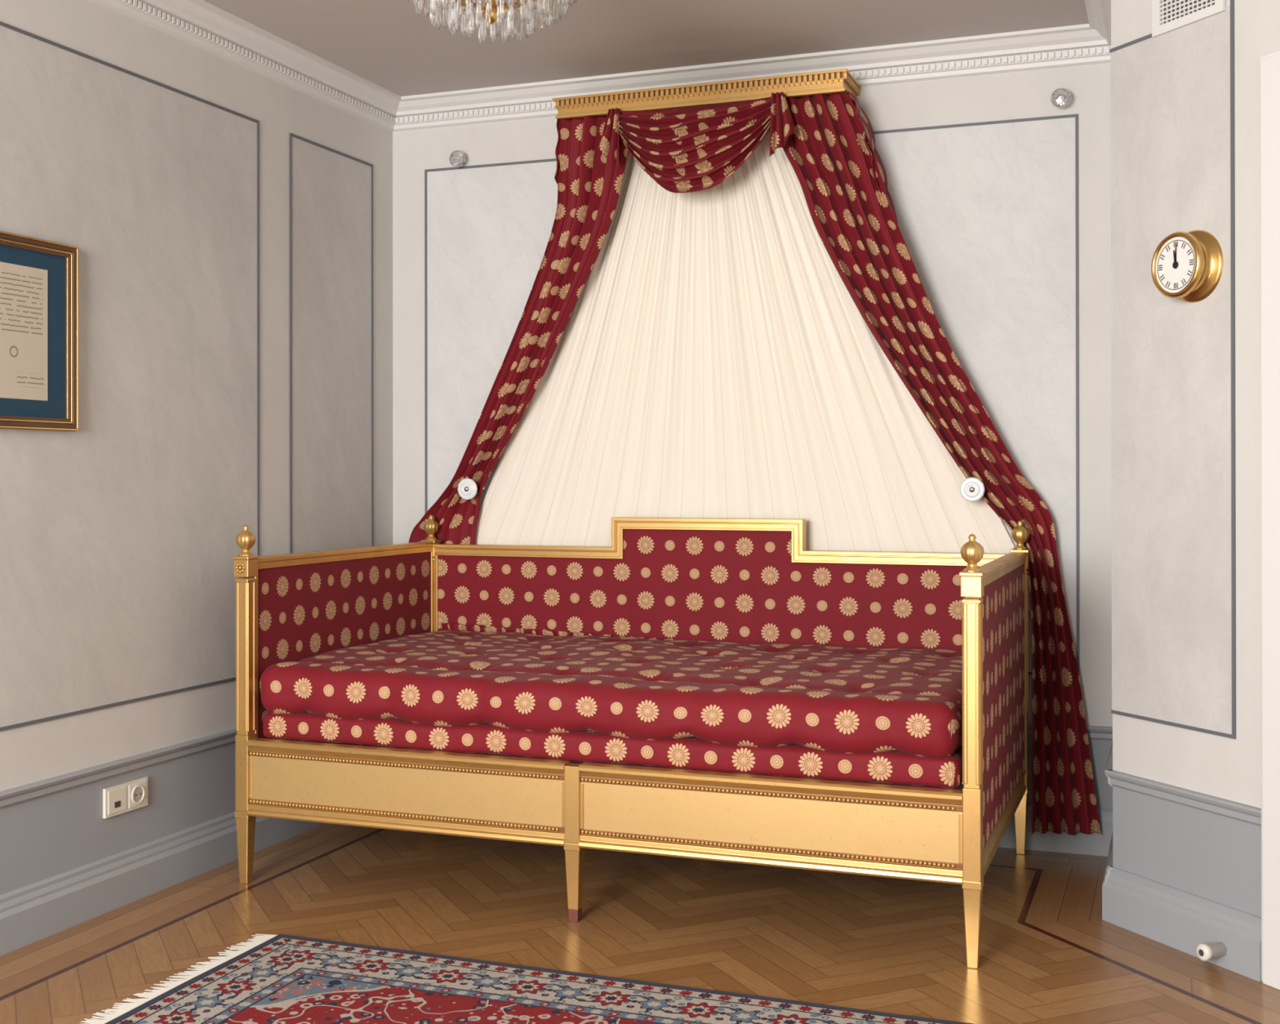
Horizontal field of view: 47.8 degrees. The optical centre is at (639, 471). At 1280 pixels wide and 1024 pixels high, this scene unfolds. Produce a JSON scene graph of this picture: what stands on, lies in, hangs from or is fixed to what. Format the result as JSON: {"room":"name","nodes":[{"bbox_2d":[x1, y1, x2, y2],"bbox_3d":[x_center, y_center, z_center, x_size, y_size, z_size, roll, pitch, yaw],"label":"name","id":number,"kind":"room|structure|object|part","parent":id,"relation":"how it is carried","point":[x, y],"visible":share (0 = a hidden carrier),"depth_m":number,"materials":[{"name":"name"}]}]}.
{"room":"historic interior","nodes":[
{"label":"historic interior","id":0,"kind":"room"},
{"bbox_2d":[0,0,392,894],"bbox_3d":[-2.099,-0.091,2.173,0.102,2.500,6.600,0,0,21],"label":"wall","id":1,"kind":"structure","parent":0,"point":[118,532],"depth_m":4.06,"materials":[{"name":"paint"}]},
{"bbox_2d":[0,231,78,431],"bbox_3d":[-1.528,-0.342,3.523,0.022,0.475,0.420,0,0,21],"label":"framed document","id":2,"kind":"object","parent":1,"relation":"attached to","point":[39,277],"visible":1,"depth_m":3.60,"materials":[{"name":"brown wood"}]},
{"bbox_2d":[0,728,236,808],"bbox_3d":[-2.026,0.792,2.196,0.020,0.040,6.500,0,0,21],"label":"trim","id":3,"kind":"structure","parent":1,"relation":"attached to","point":[15,795],"depth_m":3.84,"materials":[{"name":"grey paint"}]},
{"bbox_2d":[102,776,147,818],"bbox_3d":[-1.388,0.880,3.905,0.015,0.078,0.168,0,0,21],"label":"wall outlet","id":4,"kind":"object","parent":1,"relation":"attached to","point":[131,795],"visible":1,"depth_m":3.90,"materials":[{"name":"beige plastic"}]},
{"bbox_2d":[0,811,325,955],"bbox_3d":[-2.022,1.090,2.195,0.026,0.137,6.500,0,0,21],"label":"baseboard","id":5,"kind":"structure","parent":1,"relation":"attached to","point":[29,913],"depth_m":3.87,"materials":[{"name":"grey paint"}]},
{"bbox_2d":[0,21,373,731],"bbox_3d":[-1.658,-0.232,3.208,0.005,1.718,4.064,0,0,21],"label":"trim","id":6,"kind":"structure","parent":1,"relation":"attached to","point":[2,24],"depth_m":4.47,"materials":[{"name":"grey paint"}]},
{"bbox_2d":[90,0,401,131],"bbox_3d":[-1.998,-1.292,2.191,0.085,0.100,6.500,0,0,21],"label":"trim","id":7,"kind":"structure","parent":1,"relation":"attached to","point":[201,14],"depth_m":4.45,"materials":[{"name":"white paint"}]},
{"bbox_2d":[0,822,1279,1023],"bbox_3d":[0.073,1.184,1.411,4.700,0.060,6.700,0,0,21],"label":"floor","id":8,"kind":"structure","parent":0,"point":[1048,954],"depth_m":3.63,"materials":[{"name":"brown wood"}]},
{"bbox_2d":[80,933,972,1023],"bbox_3d":[-0.038,1.150,2.358,2.620,0.011,1.713,0,0,21],"label":"rug","id":9,"kind":"object","parent":8,"relation":"on","point":[281,978],"visible":1,"depth_m":3.16,"materials":[{"name":"fabric"}]},
{"bbox_2d":[231,514,1030,968],"bbox_3d":[0.020,0.655,4.239,2.077,1.013,1.140,0,0,21],"label":"daybed","id":10,"kind":"object","parent":8,"relation":"on","point":[735,655],"visible":1,"depth_m":3.94,"materials":[{"name":"gilded wood"},{"name":"red fabric with gold floral pattern"}]},
{"bbox_2d":[260,630,962,758],"bbox_3d":[0.013,0.613,4.236,1.965,0.159,1.069,0,0,21],"label":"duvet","id":11,"kind":"object","parent":10,"relation":"on","point":[766,694],"depth_m":3.88,"materials":[{"name":"red fabric"}]},
{"bbox_3d":[0.021,0.720,4.242,1.960,0.082,1.042,0,0,21],"label":"mattress","id":12,"kind":"part","parent":10,"relation":"part of","materials":[{"name":"red fabric"}]},
{"bbox_2d":[204,0,1088,96],"bbox_3d":[0.070,-1.376,1.418,4.700,0.060,6.700,0,0,21],"label":"ceiling","id":13,"kind":"structure","parent":0,"point":[385,43],"depth_m":4.40,"materials":[{"name":"grey paint"}]},
{"bbox_2d":[404,0,576,44],"bbox_3d":[-0.331,-1.152,3.204,0.403,0.377,0.400,0,0,21],"label":"crystal chandelier","id":14,"kind":"object","parent":13,"relation":"hanging from","point":[491,15],"visible":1,"depth_m":3.21,"materials":[{"name":"white"}]},
{"bbox_2d":[392,62,1112,808],"bbox_3d":[0.250,-0.087,4.870,2.613,2.500,0.102,0,0,21],"label":"wall","id":15,"kind":"structure","parent":0,"point":[985,214],"depth_m":4.53,"materials":[{"name":"paint"}]},
{"bbox_2d":[448,150,466,167],"bbox_3d":[-0.642,-1.107,5.122,0.060,0.060,0.059,0,0,21],"label":"wall hook","id":16,"kind":"object","parent":15,"relation":"attached to","point":[457,158],"visible":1,"depth_m":5.10,"materials":[{"name":"white metal"}]},
{"bbox_2d":[392,23,1111,131],"bbox_3d":[0.263,-1.288,4.770,2.513,0.100,0.085,0,0,21],"label":"trim","id":17,"kind":"structure","parent":15,"relation":"attached to","point":[1069,37],"depth_m":4.64,"materials":[{"name":"white paint"}]},
{"bbox_2d":[424,113,1079,675],"bbox_3d":[0.283,-0.230,4.803,2.255,1.718,0.005,0,0,21],"label":"trim","id":18,"kind":"structure","parent":15,"relation":"attached to","point":[1076,116],"depth_m":4.46,"materials":[{"name":"grey paint"}]},
{"bbox_2d":[408,68,1100,835],"bbox_3d":[0.216,-0.071,4.665,2.415,2.337,0.321,0,0,21],"label":"canopy","id":19,"kind":"object","parent":15,"relation":"attached to","point":[728,313],"visible":0.91,"depth_m":4.69,"materials":[{"name":"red fabric"}]},
{"bbox_2d":[457,478,484,499],"bbox_3d":[-0.587,0.060,5.070,0.076,0.076,0.107,0,0,21],"label":"tieback","id":20,"kind":"object","parent":19,"relation":"attached to","point":[467,488],"visible":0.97,"depth_m":5.03,"materials":[{"name":"white ceramic"}]},
{"bbox_2d":[408,115,628,753],"bbox_3d":[-0.440,-0.068,4.973,0.968,2.226,0.109,0,0,31],"label":"drape","id":21,"kind":"object","parent":19,"relation":"hanging from","point":[555,411],"depth_m":4.95,"materials":[{"name":"red fabric"}]},
{"bbox_3d":[0.211,-1.206,4.719,0.990,0.066,0.216,0,0,21],"label":"cornice","id":22,"kind":"part","parent":19,"relation":"part of","materials":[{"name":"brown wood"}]},
{"bbox_2d":[475,128,1031,611],"bbox_3d":[0.260,-0.357,4.750,2.076,1.580,0.103,0,0,21],"label":"sheer curtain","id":23,"kind":"object","parent":19,"relation":"hanging from","point":[713,357],"depth_m":4.74,"materials":[{"name":"beige fabric"}]},
{"bbox_2d":[782,93,1100,835],"bbox_3d":[0.901,-0.044,4.467,0.990,2.280,0.116,0,0,12],"label":"drape","id":24,"kind":"object","parent":19,"relation":"hanging from","point":[883,424],"depth_m":4.53,"materials":[{"name":"red fabric"}]},
{"bbox_2d":[960,476,985,502],"bbox_3d":[1.032,0.055,4.461,0.076,0.076,0.113,0,0,21],"label":"tieback","id":25,"kind":"object","parent":19,"relation":"attached to","point":[972,489],"visible":1,"depth_m":4.42,"materials":[{"name":"white ceramic"}]},
{"bbox_2d":[998,803,1112,856],"bbox_3d":[0.276,1.094,4.791,2.513,0.137,0.026,0,0,21],"label":"baseboard","id":26,"kind":"structure","parent":15,"relation":"attached to","point":[1094,843],"depth_m":4.39,"materials":[{"name":"grey paint"}]},
{"bbox_2d":[1050,87,1071,107],"bbox_3d":[1.284,-1.136,4.402,0.060,0.060,0.059,0,0,21],"label":"wall hook","id":27,"kind":"object","parent":15,"relation":"attached to","point":[1060,97],"visible":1,"depth_m":4.38,"materials":[{"name":"white metal"}]},
{"bbox_2d":[1028,722,1112,740],"bbox_3d":[0.277,0.796,4.795,2.513,0.040,0.020,0,0,21],"label":"trim","id":28,"kind":"structure","parent":15,"relation":"attached to","point":[1096,732],"depth_m":4.38,"materials":[{"name":"grey paint"}]},
{"bbox_2d":[1110,0,1279,917],"bbox_3d":[1.692,-0.093,3.447,1.088,2.500,1.756,0,0,21],"label":"wall","id":29,"kind":"structure","parent":0,"point":[1171,357],"depth_m":3.49,"materials":[{"name":"paint"}]},
{"bbox_2d":[1084,0,1111,44],"bbox_3d":[1.292,-1.291,4.056,0.085,0.100,0.700,0,0,21],"label":"trim","id":30,"kind":"structure","parent":29,"relation":"attached to","point":[1099,11],"depth_m":4.14,"materials":[{"name":"white paint"}]},
{"bbox_2d":[1102,832,1112,885],"bbox_3d":[1.327,1.091,4.049,0.026,0.137,0.680,0,0,21],"label":"baseboard","id":31,"kind":"structure","parent":29,"relation":"attached to","point":[1109,860],"depth_m":3.86,"materials":[{"name":"grey paint"}]},
{"bbox_2d":[1104,741,1112,786],"bbox_3d":[1.329,0.792,4.050,0.020,0.040,0.677,0,0,21],"label":"trim","id":32,"kind":"structure","parent":29,"relation":"attached to","point":[1109,762],"depth_m":3.84,"materials":[{"name":"grey paint"}]},
{"bbox_2d":[1109,0,1235,738],"bbox_3d":[1.303,-0.309,3.555,0.005,1.866,0.405,0,0,-24],"label":"trim","id":33,"kind":"structure","parent":29,"relation":"attached to","point":[1233,735],"depth_m":3.37,"materials":[{"name":"grey paint"}]},
{"bbox_2d":[1102,865,1262,982],"bbox_3d":[1.312,1.089,3.511,0.026,0.137,0.506,0,0,-24],"label":"baseboard","id":34,"kind":"structure","parent":29,"relation":"attached to","point":[1179,919],"depth_m":3.49,"materials":[{"name":"grey paint"}]},
{"bbox_2d":[1104,769,1261,826],"bbox_3d":[1.315,0.791,3.511,0.020,0.040,0.503,0,0,-24],"label":"trim","id":35,"kind":"structure","parent":29,"relation":"attached to","point":[1210,803],"depth_m":3.49,"materials":[{"name":"grey paint"}]},
{"bbox_2d":[1151,230,1222,302],"bbox_3d":[1.306,-0.494,3.465,0.068,0.173,0.173,0,0,-24],"label":"wall clock","id":36,"kind":"object","parent":29,"relation":"attached to","point":[1188,267],"visible":1,"depth_m":3.44,"materials":[{"name":"gold metal"}]},
{"bbox_2d":[1151,0,1226,37],"bbox_3d":[1.325,-1.160,3.495,0.008,0.155,0.227,0,0,-24],"label":"air vent","id":37,"kind":"object","parent":29,"relation":"in","point":[1167,15],"visible":1,"depth_m":3.52,"materials":[{"name":"white paint"}]},
{"bbox_2d":[1195,942,1226,960],"bbox_3d":[1.330,1.115,3.362,0.063,0.038,0.038,0,0,-24],"label":"door stop","id":38,"kind":"object","parent":29,"relation":"attached to","point":[1205,952],"visible":1,"depth_m":3.35,"materials":[{"name":"beige plastic"}]},
{"bbox_2d":[1259,49,1279,990],"bbox_3d":[1.593,0.106,2.889,0.030,2.100,0.865,0,0,-24],"label":"trim","id":39,"kind":"structure","parent":29,"relation":"attached to","point":[1269,64],"depth_m":3.25,"materials":[{"name":"white paint"}]}
]}

